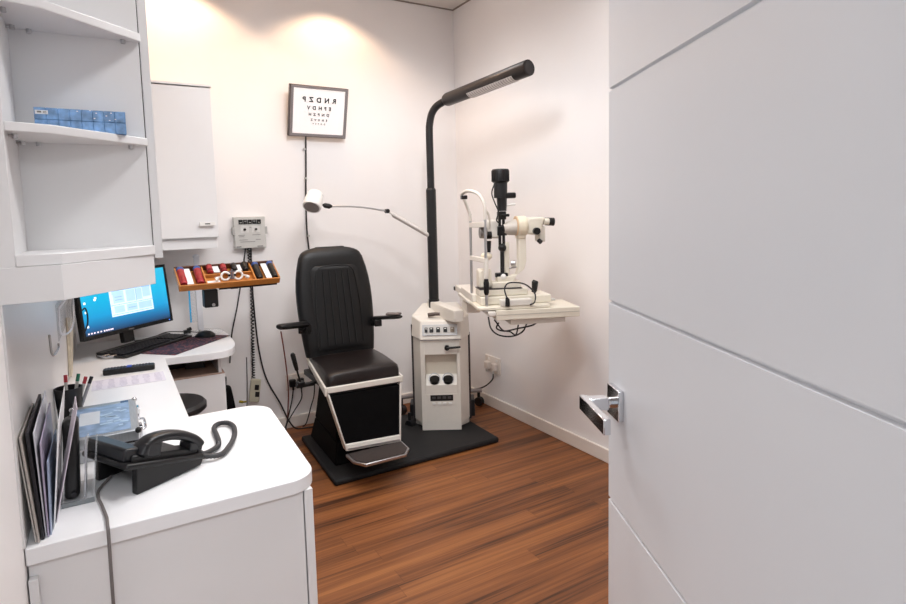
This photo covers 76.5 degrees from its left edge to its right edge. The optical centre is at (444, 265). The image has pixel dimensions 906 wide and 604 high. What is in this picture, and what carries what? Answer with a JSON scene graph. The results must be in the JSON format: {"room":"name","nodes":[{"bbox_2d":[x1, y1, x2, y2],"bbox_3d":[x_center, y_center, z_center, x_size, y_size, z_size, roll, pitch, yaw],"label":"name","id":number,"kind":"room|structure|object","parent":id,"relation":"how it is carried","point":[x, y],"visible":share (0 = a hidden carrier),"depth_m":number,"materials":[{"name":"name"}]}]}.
{"room":"examination room","nodes":[
{"label":"examination room","id":0,"kind":"room"},
{"bbox_2d":[0,318,75,603],"bbox_3d":[-1.295,-0.170,1.714,0.100,2.910,3.280,-4,6,-30],"label":"wall","id":1,"kind":"structure","parent":0,"point":[14,572],"depth_m":1.10,"materials":[{"name":"paint"}]},
{"bbox_2d":[0,264,77,548],"bbox_3d":[-1.474,0.258,2.184,0.004,0.512,2.348,-4,6,-30],"label":"wall panel","id":2,"kind":"object","parent":1,"relation":"attached to","point":[30,366],"depth_m":1.45,"materials":[{"name":"white paint"}]},
{"bbox_2d":[48,335,59,355],"bbox_3d":[-1.349,0.264,1.986,0.012,0.092,0.252,-4,6,-30],"label":"wall hook","id":3,"kind":"object","parent":1,"relation":"attached to","point":[49,336],"visible":1,"depth_m":1.89,"materials":[{"name":"silver metal"}]},
{"bbox_2d":[57,298,74,334],"bbox_3d":[-1.643,0.190,2.508,0.037,0.166,0.750,-4,6,-30],"label":"cable","id":4,"kind":"object","parent":1,"relation":"attached to","point":[63,302],"visible":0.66,"depth_m":2.25,"materials":[{"name":"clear plastic"}]},
{"bbox_2d":[66,317,72,376],"bbox_3d":[-1.717,0.350,2.639,0.014,0.243,0.370,-4,6,-30],"label":"ruler","id":5,"kind":"object","parent":1,"relation":"attached to","point":[68,320],"visible":0.93,"depth_m":2.55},
{"bbox_2d":[0,0,162,304],"bbox_3d":[-1.156,-0.728,1.814,0.316,1.503,1.513,-4,6,-30],"label":"upper cabinet","id":6,"kind":"object","parent":1,"relation":"attached to","point":[84,202],"visible":1,"depth_m":1.36,"materials":[{"name":"white laminate"}]},
{"bbox_2d":[33,107,126,134],"bbox_3d":[-0.847,-0.333,1.342,0.178,0.052,0.056,-4,6,-30],"label":"box","id":7,"kind":"object","parent":6,"relation":"on","point":[101,121],"visible":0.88,"depth_m":1.32,"materials":[{"name":"paper"}]},
{"bbox_2d":[75,0,459,417],"bbox_3d":[-1.016,-0.370,3.824,2.720,2.910,0.100,-4,6,-30],"label":"wall","id":8,"kind":"structure","parent":0,"point":[394,59],"depth_m":3.82,"materials":[{"name":"paint"}]},
{"bbox_2d":[151,80,218,250],"bbox_3d":[-1.672,-0.534,3.165,0.730,0.904,0.353,-4,6,-30],"label":"upper cabinet","id":9,"kind":"object","parent":8,"relation":"attached to","point":[182,116],"visible":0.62,"depth_m":3.14,"materials":[{"name":"white laminate"}]},
{"bbox_2d":[173,260,279,307],"bbox_3d":[-1.290,0.088,3.276,0.514,0.222,0.616,-5,6,-34],"label":"tray","id":10,"kind":"object","parent":8,"relation":"attached to","point":[209,291],"visible":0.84,"depth_m":3.04,"materials":[{"name":"orange wood"}]},
{"bbox_2d":[176,267,187,284],"bbox_3d":[-1.346,0.058,2.940,0.039,0.100,0.118,-5,6,-34],"label":"instrument","id":11,"kind":"object","parent":10,"relation":"on","point":[180,270],"visible":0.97,"depth_m":2.92,"materials":[{"name":"red plastic"}]},
{"bbox_2d":[193,265,204,283],"bbox_3d":[-1.279,0.052,2.986,0.039,0.100,0.118,-5,6,-34],"label":"instrument","id":12,"kind":"object","parent":10,"relation":"on","point":[199,278],"visible":1,"depth_m":2.97,"materials":[{"name":"red plastic"}]},
{"bbox_2d":[205,264,213,273],"bbox_3d":[-1.249,0.020,3.050,0.034,0.058,0.064,-5,6,-34],"label":"instrument","id":13,"kind":"object","parent":10,"relation":"on","point":[209,269],"visible":1,"depth_m":3.04,"materials":[{"name":"red plastic"}]},
{"bbox_2d":[219,263,226,272],"bbox_3d":[-1.190,0.015,3.089,0.034,0.056,0.060,-5,6,-34],"label":"instrument","id":14,"kind":"object","parent":10,"relation":"on","point":[222,266],"visible":0.88,"depth_m":3.08,"materials":[{"name":"red plastic"}]},
{"bbox_2d":[214,269,249,280],"bbox_3d":[-1.138,0.050,3.065,0.178,0.060,0.057,-5,5,-34],"label":"frame","id":15,"kind":"object","parent":10,"relation":"on","point":[233,275],"visible":1,"depth_m":3.05,"materials":[{"name":"white plastic"}]},
{"bbox_2d":[230,262,237,270],"bbox_3d":[-1.145,0.011,3.120,0.031,0.054,0.059,-5,6,-34],"label":"instrument","id":16,"kind":"object","parent":10,"relation":"on","point":[233,266],"visible":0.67,"depth_m":3.11,"materials":[{"name":"black plastic"}]},
{"bbox_2d":[241,261,248,270],"bbox_3d":[-1.097,0.007,3.152,0.034,0.058,0.064,-5,6,-34],"label":"instrument","id":17,"kind":"object","parent":10,"relation":"on","point":[244,265],"visible":1,"depth_m":3.14,"materials":[{"name":"black plastic"}]},
{"bbox_2d":[251,262,262,278],"bbox_3d":[-1.030,0.030,3.154,0.037,0.098,0.117,-5,6,-34],"label":"instrument","id":18,"kind":"object","parent":10,"relation":"on","point":[255,266],"visible":0.99,"depth_m":3.14,"materials":[{"name":"black plastic"}]},
{"bbox_2d":[266,261,277,277],"bbox_3d":[-0.963,0.025,3.200,0.037,0.098,0.117,-5,6,-34],"label":"instrument","id":19,"kind":"object","parent":10,"relation":"on","point":[269,264],"visible":0.98,"depth_m":3.18,"materials":[{"name":"black plastic"}]},
{"bbox_2d":[246,357,247,405],"bbox_3d":[-1.283,0.848,3.684,0.019,0.517,0.068,1,6,24],"label":"wire","id":20,"kind":"object","parent":8,"relation":"attached to","point":[246,357],"visible":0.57,"depth_m":3.69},
{"bbox_2d":[231,216,267,248],"bbox_3d":[-1.230,-0.208,3.622,0.212,0.197,0.053,-4,6,-30],"label":"control box","id":21,"kind":"object","parent":8,"relation":"attached to","point":[247,232],"visible":1,"depth_m":3.60,"materials":[{"name":"grey plastic"}]},
{"bbox_2d":[229,248,245,362],"bbox_3d":[-1.308,0.253,3.628,0.143,0.720,0.011,-4,6,-30],"label":"cable","id":22,"kind":"object","parent":21,"relation":"hanging from","point":[245,248],"visible":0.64,"depth_m":3.62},
{"bbox_2d":[247,248,260,401],"bbox_3d":[-1.232,0.383,3.664,0.080,0.995,0.050,-3,5,-12],"label":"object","id":23,"kind":"object","parent":21,"relation":"hanging from","point":[255,385],"visible":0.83,"depth_m":3.68,"materials":[{"name":"beige plastic"}]},
{"bbox_2d":[250,248,312,428],"bbox_3d":[-1.030,0.486,3.760,0.406,1.220,0.036,-3,5,-15],"label":"power cable","id":24,"kind":"object","parent":21,"relation":"hanging from","point":[250,248],"visible":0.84,"depth_m":3.73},
{"bbox_2d":[280,331,288,416],"bbox_3d":[-1.052,0.733,3.801,0.034,0.601,0.038,-4,6,-30],"label":"cable","id":25,"kind":"object","parent":8,"relation":"attached to","point":[280,331],"visible":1,"depth_m":3.81,"materials":[{"name":"plastic"}]},
{"bbox_2d":[285,372,304,390],"bbox_3d":[-1.001,0.779,3.855,0.130,0.105,0.012,-4,6,-30],"label":"wall socket","id":26,"kind":"object","parent":8,"relation":"attached to","point":[292,376],"visible":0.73,"depth_m":3.84,"materials":[{"name":"paint"}]},
{"bbox_2d":[289,379,295,389],"bbox_3d":[-1.013,0.794,3.827,0.042,0.068,0.031,-4,6,-30],"label":"plug","id":27,"kind":"object","parent":26,"relation":"attached to","point":[292,382],"visible":0.97,"depth_m":3.81,"materials":[{"name":"black plastic"}]},
{"bbox_3d":[-0.965,0.790,3.855,0.042,0.068,0.031,-4,6,-30],"label":"plug","id":28,"kind":"object","parent":26,"relation":"attached to","visible":0},
{"bbox_2d":[285,389,302,429],"bbox_3d":[-1.009,0.956,3.816,0.030,0.253,0.145,3,7,42],"label":"cable","id":29,"kind":"object","parent":28,"relation":"attached to","point":[301,389],"visible":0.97,"depth_m":3.82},
{"bbox_2d":[287,83,348,138],"bbox_3d":[-0.827,-1.000,3.747,0.387,0.320,0.139,-4,6,-30],"label":"chart","id":30,"kind":"object","parent":8,"relation":"attached to","point":[313,111],"visible":1,"depth_m":3.72,"materials":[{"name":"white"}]},
{"bbox_2d":[303,137,309,248],"bbox_3d":[-0.898,-0.143,3.837,0.046,1.450,0.012,-4,6,-30],"label":"cable","id":31,"kind":"object","parent":30,"relation":"hanging from","point":[305,148],"visible":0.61,"depth_m":3.79,"materials":[{"name":"grey plastic"}]},
{"bbox_2d":[278,392,412,427],"bbox_3d":[-0.785,1.030,4.000,2.104,0.078,0.016,-4,6,-30],"label":"baseboard","id":32,"kind":"structure","parent":8,"relation":"attached to","point":[300,419],"depth_m":3.89,"materials":[{"name":"paint"}]},
{"bbox_2d":[403,0,466,8],"bbox_3d":[-0.086,-1.635,1.148,3.620,0.050,5.480,-4,6,-30],"label":"ceiling","id":33,"kind":"structure","parent":0,"point":[449,4],"depth_m":4.12,"materials":[{"name":"paint"}]},
{"bbox_2d":[286,403,609,603],"bbox_3d":[-0.012,1.312,1.418,3.620,0.050,5.480,-4,6,-30],"label":"floor","id":34,"kind":"structure","parent":0,"point":[522,517],"depth_m":2.58,"materials":[{"name":"brown wood"}]},
{"bbox_2d":[28,486,317,603],"bbox_3d":[-0.768,0.935,1.675,0.616,0.692,0.665,-4,6,-30],"label":"base cabinet","id":35,"kind":"object","parent":34,"relation":"on","point":[264,553],"visible":0.59,"depth_m":1.41,"materials":[{"name":"white laminate"}]},
{"bbox_2d":[25,329,311,565],"bbox_3d":[-1.137,0.511,2.397,0.760,0.038,2.333,-4,6,-30],"label":"countertop","id":36,"kind":"structure","parent":35,"relation":"on","point":[264,464],"depth_m":1.54,"materials":[{"name":"white laminate"}]},
{"bbox_2d":[17,406,36,542],"bbox_3d":[-0.943,0.467,1.316,0.020,0.235,0.245,-4,6,-30],"label":"folder","id":37,"kind":"object","parent":36,"relation":"on","point":[19,433],"visible":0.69,"depth_m":1.22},
{"bbox_2d":[19,403,40,542],"bbox_3d":[-0.937,0.465,1.316,0.019,0.240,0.250,-4,6,-30],"label":"folder","id":38,"kind":"object","parent":36,"relation":"on","point":[22,440],"visible":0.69,"depth_m":1.22,"materials":[{"name":"grey plastic"}]},
{"bbox_2d":[25,394,44,539],"bbox_3d":[-0.943,0.457,1.343,0.017,0.250,0.278,-4,6,-30],"label":"folder","id":39,"kind":"object","parent":36,"relation":"on","point":[29,430],"visible":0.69,"depth_m":1.23,"materials":[{"name":"black plastic"}]},
{"bbox_2d":[33,390,47,536],"bbox_3d":[-0.941,0.454,1.354,0.008,0.255,0.280,-4,6,-30],"label":"folder","id":40,"kind":"object","parent":36,"relation":"on","point":[37,432],"visible":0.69,"depth_m":1.26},
{"bbox_2d":[39,402,52,536],"bbox_3d":[-0.926,0.467,1.345,0.004,0.230,0.252,-4,6,-30],"label":"folder","id":41,"kind":"object","parent":36,"relation":"on","point":[47,432],"visible":0.69,"depth_m":1.27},
{"bbox_2d":[47,429,56,534],"bbox_3d":[-0.916,0.499,1.346,0.008,0.165,0.225,-4,6,-30],"label":"brochure","id":42,"kind":"object","parent":36,"relation":"on","point":[51,460],"visible":0.71,"depth_m":1.30,"materials":[{"name":"paper"}]},
{"bbox_2d":[53,386,64,528],"bbox_3d":[-0.917,0.447,1.367,0.028,0.265,0.220,-4,6,-30],"label":"document","id":43,"kind":"object","parent":36,"relation":"on","point":[61,413],"visible":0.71,"depth_m":1.33,"materials":[{"name":"paper"}]},
{"bbox_2d":[56,396,77,522],"bbox_3d":[-0.882,0.449,1.339,0.065,0.265,0.075,-4,6,-30],"label":"document","id":44,"kind":"object","parent":36,"relation":"on","point":[74,411],"visible":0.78,"depth_m":1.33,"materials":[{"name":"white paper"}]},
{"bbox_2d":[53,384,82,417],"bbox_3d":[-1.262,0.473,1.934,0.082,0.128,0.082,-4,6,-30],"label":"pen cup","id":45,"kind":"object","parent":36,"relation":"on","point":[70,394],"visible":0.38,"depth_m":1.90,"materials":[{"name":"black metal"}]},
{"bbox_2d":[63,375,67,389],"bbox_3d":[-1.278,0.448,1.943,0.012,0.155,0.036,-4,6,-30],"label":"pen","id":46,"kind":"object","parent":45,"relation":"in","point":[64,376],"visible":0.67,"depth_m":1.94,"materials":[{"name":"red plastic"}]},
{"bbox_2d":[74,373,79,388],"bbox_3d":[-1.260,0.447,1.957,0.011,0.154,0.043,3,7,40],"label":"pen","id":47,"kind":"object","parent":45,"relation":"in","point":[77,374],"visible":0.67,"depth_m":1.96,"materials":[{"name":"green plastic"}]},
{"bbox_2d":[82,376,87,391],"bbox_3d":[-1.241,0.453,1.954,0.011,0.144,0.061,2,6,31],"label":"pen","id":48,"kind":"object","parent":45,"relation":"in","point":[85,377],"visible":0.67,"depth_m":1.96,"materials":[{"name":"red plastic"}]},
{"bbox_2d":[82,376,92,405],"bbox_3d":[-1.226,0.452,1.953,0.011,0.144,0.067,3,7,39],"label":"pen","id":49,"kind":"object","parent":45,"relation":"in","point":[90,377],"visible":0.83,"depth_m":1.96,"materials":[{"name":"black plastic"}]},
{"bbox_2d":[61,496,94,508],"bbox_3d":[-0.912,0.504,1.438,0.081,0.137,0.132,-4,6,-30],"label":"file sorter","id":50,"kind":"object","parent":36,"relation":"on","point":[91,499],"visible":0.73,"depth_m":1.38,"materials":[{"name":"clear plastic"}]},
{"bbox_2d":[62,416,80,498],"bbox_3d":[-0.915,0.469,1.409,0.041,0.196,0.071,-4,6,-30],"label":"glasses case","id":51,"kind":"object","parent":50,"relation":"in","point":[72,483],"visible":0.88,"depth_m":1.39,"materials":[{"name":"black plastic"}]},
{"bbox_2d":[84,436,86,496],"bbox_3d":[-0.899,0.499,1.440,0.011,0.132,0.080,-4,6,-30],"label":"booklet","id":52,"kind":"object","parent":50,"relation":"in","point":[85,443],"visible":1,"depth_m":1.41,"materials":[{"name":"plastic"}]},
{"bbox_2d":[96,475,114,603],"bbox_3d":[-0.807,0.927,1.409,0.036,0.738,0.286,-4,6,-30],"label":"cord","id":53,"kind":"object","parent":36,"relation":"hanging from","point":[110,476],"visible":1,"depth_m":1.27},
{"bbox_2d":[69,397,146,463],"bbox_3d":[-1.055,0.507,1.796,0.217,0.074,0.350,-4,6,-30],"label":"case","id":54,"kind":"object","parent":36,"relation":"on","point":[118,420],"visible":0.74,"depth_m":1.75,"materials":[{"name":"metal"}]},
{"bbox_2d":[76,402,130,437],"bbox_3d":[-1.060,0.476,1.782,0.146,0.001,0.285,-4,6,-30],"label":"print","id":55,"kind":"object","parent":54,"relation":"on","point":[111,418],"depth_m":1.77},
{"bbox_2d":[74,264,172,342],"bbox_3d":[-1.692,0.233,3.024,0.129,0.429,0.569,0,5,16],"label":"computer monitor","id":56,"kind":"object","parent":36,"relation":"on","point":[121,312],"visible":0.7,"depth_m":3.00,"materials":[{"name":"black plastic"}]},
{"bbox_2d":[91,371,165,390],"bbox_3d":[-1.345,0.491,2.450,0.272,0.002,0.165,-4,6,-30],"label":"list","id":57,"kind":"object","parent":36,"relation":"on","point":[155,376],"visible":1,"depth_m":2.44,"materials":[{"name":"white paper"}]},
{"bbox_2d":[103,363,154,375],"bbox_3d":[-1.426,0.466,2.598,0.206,0.028,0.052,-4,6,-26],"label":"remote control","id":58,"kind":"object","parent":36,"relation":"on","point":[144,366],"visible":1,"depth_m":2.58,"materials":[{"name":"black plastic"}]},
{"bbox_2d":[96,333,191,358],"bbox_3d":[-1.609,0.428,3.090,0.190,0.022,0.525,0,5,15],"label":"keyboard","id":59,"kind":"object","parent":36,"relation":"on","point":[131,349],"visible":1,"depth_m":3.03,"materials":[{"name":"black plastic"}]},
{"bbox_2d":[82,420,236,494],"bbox_3d":[-0.751,0.486,1.647,0.227,0.128,0.459,2,6,30],"label":"telephone","id":60,"kind":"object","parent":36,"relation":"on","point":[152,462],"visible":0.98,"depth_m":1.49,"materials":[{"name":"black plastic"}]},
{"bbox_2d":[134,331,198,340],"bbox_3d":[-1.575,0.402,3.365,0.416,0.022,0.137,-3,6,-19],"label":"cable","id":61,"kind":"object","parent":36,"relation":"on","point":[168,331],"visible":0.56,"depth_m":3.41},
{"bbox_2d":[141,335,229,354],"bbox_3d":[-1.399,0.428,3.134,0.200,0.004,0.460,0,5,14],"label":"mat","id":62,"kind":"object","parent":36,"relation":"on","point":[187,344],"visible":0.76,"depth_m":3.08,"materials":[{"name":"purple fabric"}]},
{"bbox_2d":[195,330,215,337],"bbox_3d":[-1.378,0.390,3.306,0.113,0.039,0.066,-1,5,10],"label":"computer mouse","id":63,"kind":"object","parent":62,"relation":"on","point":[206,333],"visible":1,"depth_m":3.28,"materials":[{"name":"black plastic"}]},
{"bbox_2d":[183,327,191,333],"bbox_3d":[-1.534,0.388,3.429,0.047,0.038,0.025,-4,6,-30],"label":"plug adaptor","id":64,"kind":"object","parent":36,"relation":"on","point":[188,331],"visible":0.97,"depth_m":3.42,"materials":[{"name":"black plastic"}]},
{"bbox_2d":[188,254,203,331],"bbox_3d":[-1.440,0.167,3.420,0.210,0.474,0.210,-4,6,-30],"label":"acrylic stand","id":65,"kind":"object","parent":36,"relation":"on","point":[195,256],"visible":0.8,"depth_m":3.41,"materials":[{"name":"clear plastic"}]},
{"bbox_2d":[179,393,206,416],"bbox_3d":[-1.289,0.918,2.712,0.381,0.562,0.364,-4,6,-30],"label":"stool","id":66,"kind":"object","parent":34,"relation":"on","point":[194,404],"visible":0.12,"depth_m":2.68,"materials":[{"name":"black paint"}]},
{"bbox_2d":[170,359,226,414],"bbox_3d":[-1.548,0.819,3.158,0.574,0.692,0.590,-4,6,-30],"label":"drawer pedestal","id":67,"kind":"object","parent":34,"relation":"on","point":[208,382],"visible":0.2,"depth_m":3.00,"materials":[{"name":"white laminate"}]},
{"bbox_2d":[168,361,204,369],"bbox_3d":[-1.419,0.520,3.118,0.212,0.072,0.128,-4,6,-30],"label":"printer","id":68,"kind":"object","parent":67,"relation":"on","point":[200,364],"visible":0.49,"depth_m":3.10,"materials":[{"name":"black plastic"}]},
{"bbox_2d":[225,376,235,409],"bbox_3d":[-1.304,0.898,3.486,0.131,0.460,0.195,-4,6,-30],"label":"shoulder bag","id":69,"kind":"object","parent":34,"relation":"on","point":[229,395],"visible":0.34,"depth_m":3.42,"materials":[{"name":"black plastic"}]},
{"bbox_2d":[285,390,293,426],"bbox_3d":[-1.032,0.952,3.811,0.080,0.244,0.012,-6,7,-42],"label":"cable","id":70,"kind":"object","parent":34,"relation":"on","point":[293,390],"visible":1,"depth_m":3.81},
{"bbox_2d":[303,384,314,426],"bbox_3d":[-0.918,0.861,3.869,0.013,0.436,0.117,4,7,44],"label":"cable","id":71,"kind":"object","parent":34,"relation":"on","point":[314,384],"visible":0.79,"depth_m":3.89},
{"bbox_2d":[302,414,498,485],"bbox_3d":[-0.289,1.079,3.566,1.069,0.033,0.710,-4,6,-30],"label":"floor mat","id":72,"kind":"object","parent":34,"relation":"on","point":[423,445],"visible":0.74,"depth_m":3.40,"materials":[{"name":"grey rubber"}]},
{"bbox_2d":[276,246,408,466],"bbox_3d":[-0.551,0.500,3.257,0.750,1.187,0.818,-4,6,-30],"label":"chair","id":73,"kind":"object","parent":72,"relation":"on","point":[357,421],"visible":1,"depth_m":3.34,"materials":[{"name":"black leather"}]},
{"bbox_2d":[401,59,534,429],"bbox_3d":[0.071,-0.029,3.586,0.645,2.217,1.033,-3,5,-16],"label":"stand","id":74,"kind":"object","parent":72,"relation":"on","point":[443,399],"visible":0.98,"depth_m":3.65,"materials":[{"name":"beige metal"}]},
{"bbox_2d":[303,189,428,236],"bbox_3d":[-0.470,-0.313,3.679,0.864,0.355,0.143,-4,6,-24],"label":"spot lamp","id":75,"kind":"object","parent":74,"relation":"attached to","point":[312,203],"visible":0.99,"depth_m":3.53,"materials":[{"name":"white metal"}]},
{"bbox_2d":[454,284,579,336],"bbox_3d":[0.387,0.245,3.437,0.528,0.184,0.902,-2,5,-8],"label":"table","id":76,"kind":"object","parent":74,"relation":"attached to","point":[559,309],"visible":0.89,"depth_m":3.01,"materials":[{"name":"beige plastic"}]},
{"bbox_2d":[458,169,554,310],"bbox_3d":[0.320,-0.160,3.236,0.486,0.732,0.608,-2,5,-8],"label":"lamp","id":77,"kind":"object","parent":76,"relation":"on","point":[504,293],"visible":1,"depth_m":3.05,"materials":[{"name":"beige metal"}]},
{"bbox_2d":[479,220,497,251],"bbox_3d":[0.237,-0.158,3.066,0.140,0.170,0.096,-4,6,-30],"label":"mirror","id":78,"kind":"object","parent":77,"relation":"attached to","point":[492,225],"depth_m":3.03,"materials":[{"name":"plastic"}]},
{"bbox_2d":[505,317,564,324],"bbox_3d":[0.476,0.281,3.125,0.300,0.030,0.210,-2,5,-8],"label":"tray","id":79,"kind":"object","parent":76,"relation":"on","point":[511,320],"depth_m":3.02,"materials":[{"name":"plastic"}]},
{"bbox_2d":[453,0,611,448],"bbox_3d":[1.088,-0.331,2.817,0.100,2.910,3.760,-4,6,-30],"label":"wall","id":80,"kind":"structure","parent":0,"point":[549,127],"depth_m":3.53,"materials":[{"name":"paint"}]},
{"bbox_2d":[394,0,469,10],"bbox_3d":[-0.074,-1.687,2.021,2.520,0.006,3.780,-4,6,-30],"label":"trim","id":81,"kind":"structure","parent":80,"relation":"attached to","point":[394,0],"depth_m":4.15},
{"bbox_2d":[485,354,500,375],"bbox_3d":[0.346,0.713,4.127,0.012,0.120,0.185,-4,6,-30],"label":"wall socket","id":82,"kind":"object","parent":80,"relation":"attached to","point":[490,358],"visible":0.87,"depth_m":4.10,"materials":[{"name":"plastic"}]},
{"bbox_2d":[484,361,490,370],"bbox_3d":[0.308,0.728,4.155,0.031,0.072,0.050,-4,6,-30],"label":"plug","id":83,"kind":"object","parent":82,"relation":"attached to","point":[487,364],"visible":1,"depth_m":4.14,"materials":[{"name":"grey plastic"}]},
{"bbox_2d":[491,363,497,373],"bbox_3d":[0.351,0.734,4.082,0.031,0.072,0.050,-4,6,-30],"label":"plug","id":84,"kind":"object","parent":82,"relation":"attached to","point":[494,367],"visible":1,"depth_m":4.07,"materials":[{"name":"grey plastic"}]},
{"bbox_2d":[471,374,493,388],"bbox_3d":[0.185,0.849,4.235,0.436,0.178,0.105,2,6,30],"label":"lead","id":85,"kind":"object","parent":84,"relation":"attached to","point":[492,374],"visible":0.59,"depth_m":4.13,"materials":[{"name":"grey plastic"}]},
{"bbox_2d":[471,387,608,463],"bbox_3d":[1.073,1.083,2.917,0.016,0.078,3.760,-4,6,-30],"label":"baseboard","id":86,"kind":"structure","parent":80,"relation":"attached to","point":[598,451],"depth_m":3.61,"materials":[{"name":"paint"}]},
{"bbox_3d":[0.430,-0.099,0.464,3.620,2.910,0.620,-4,6,-30],"label":"wall","id":87,"kind":"structure","parent":0,"visible":0},
{"bbox_2d":[579,0,905,603],"bbox_3d":[0.357,0.316,0.682,0.170,2.032,0.820,-2,5,-4],"label":"door","id":88,"kind":"structure","parent":87,"relation":"in","point":[755,400],"depth_m":0.62,"materials":[{"name":"white wood"}]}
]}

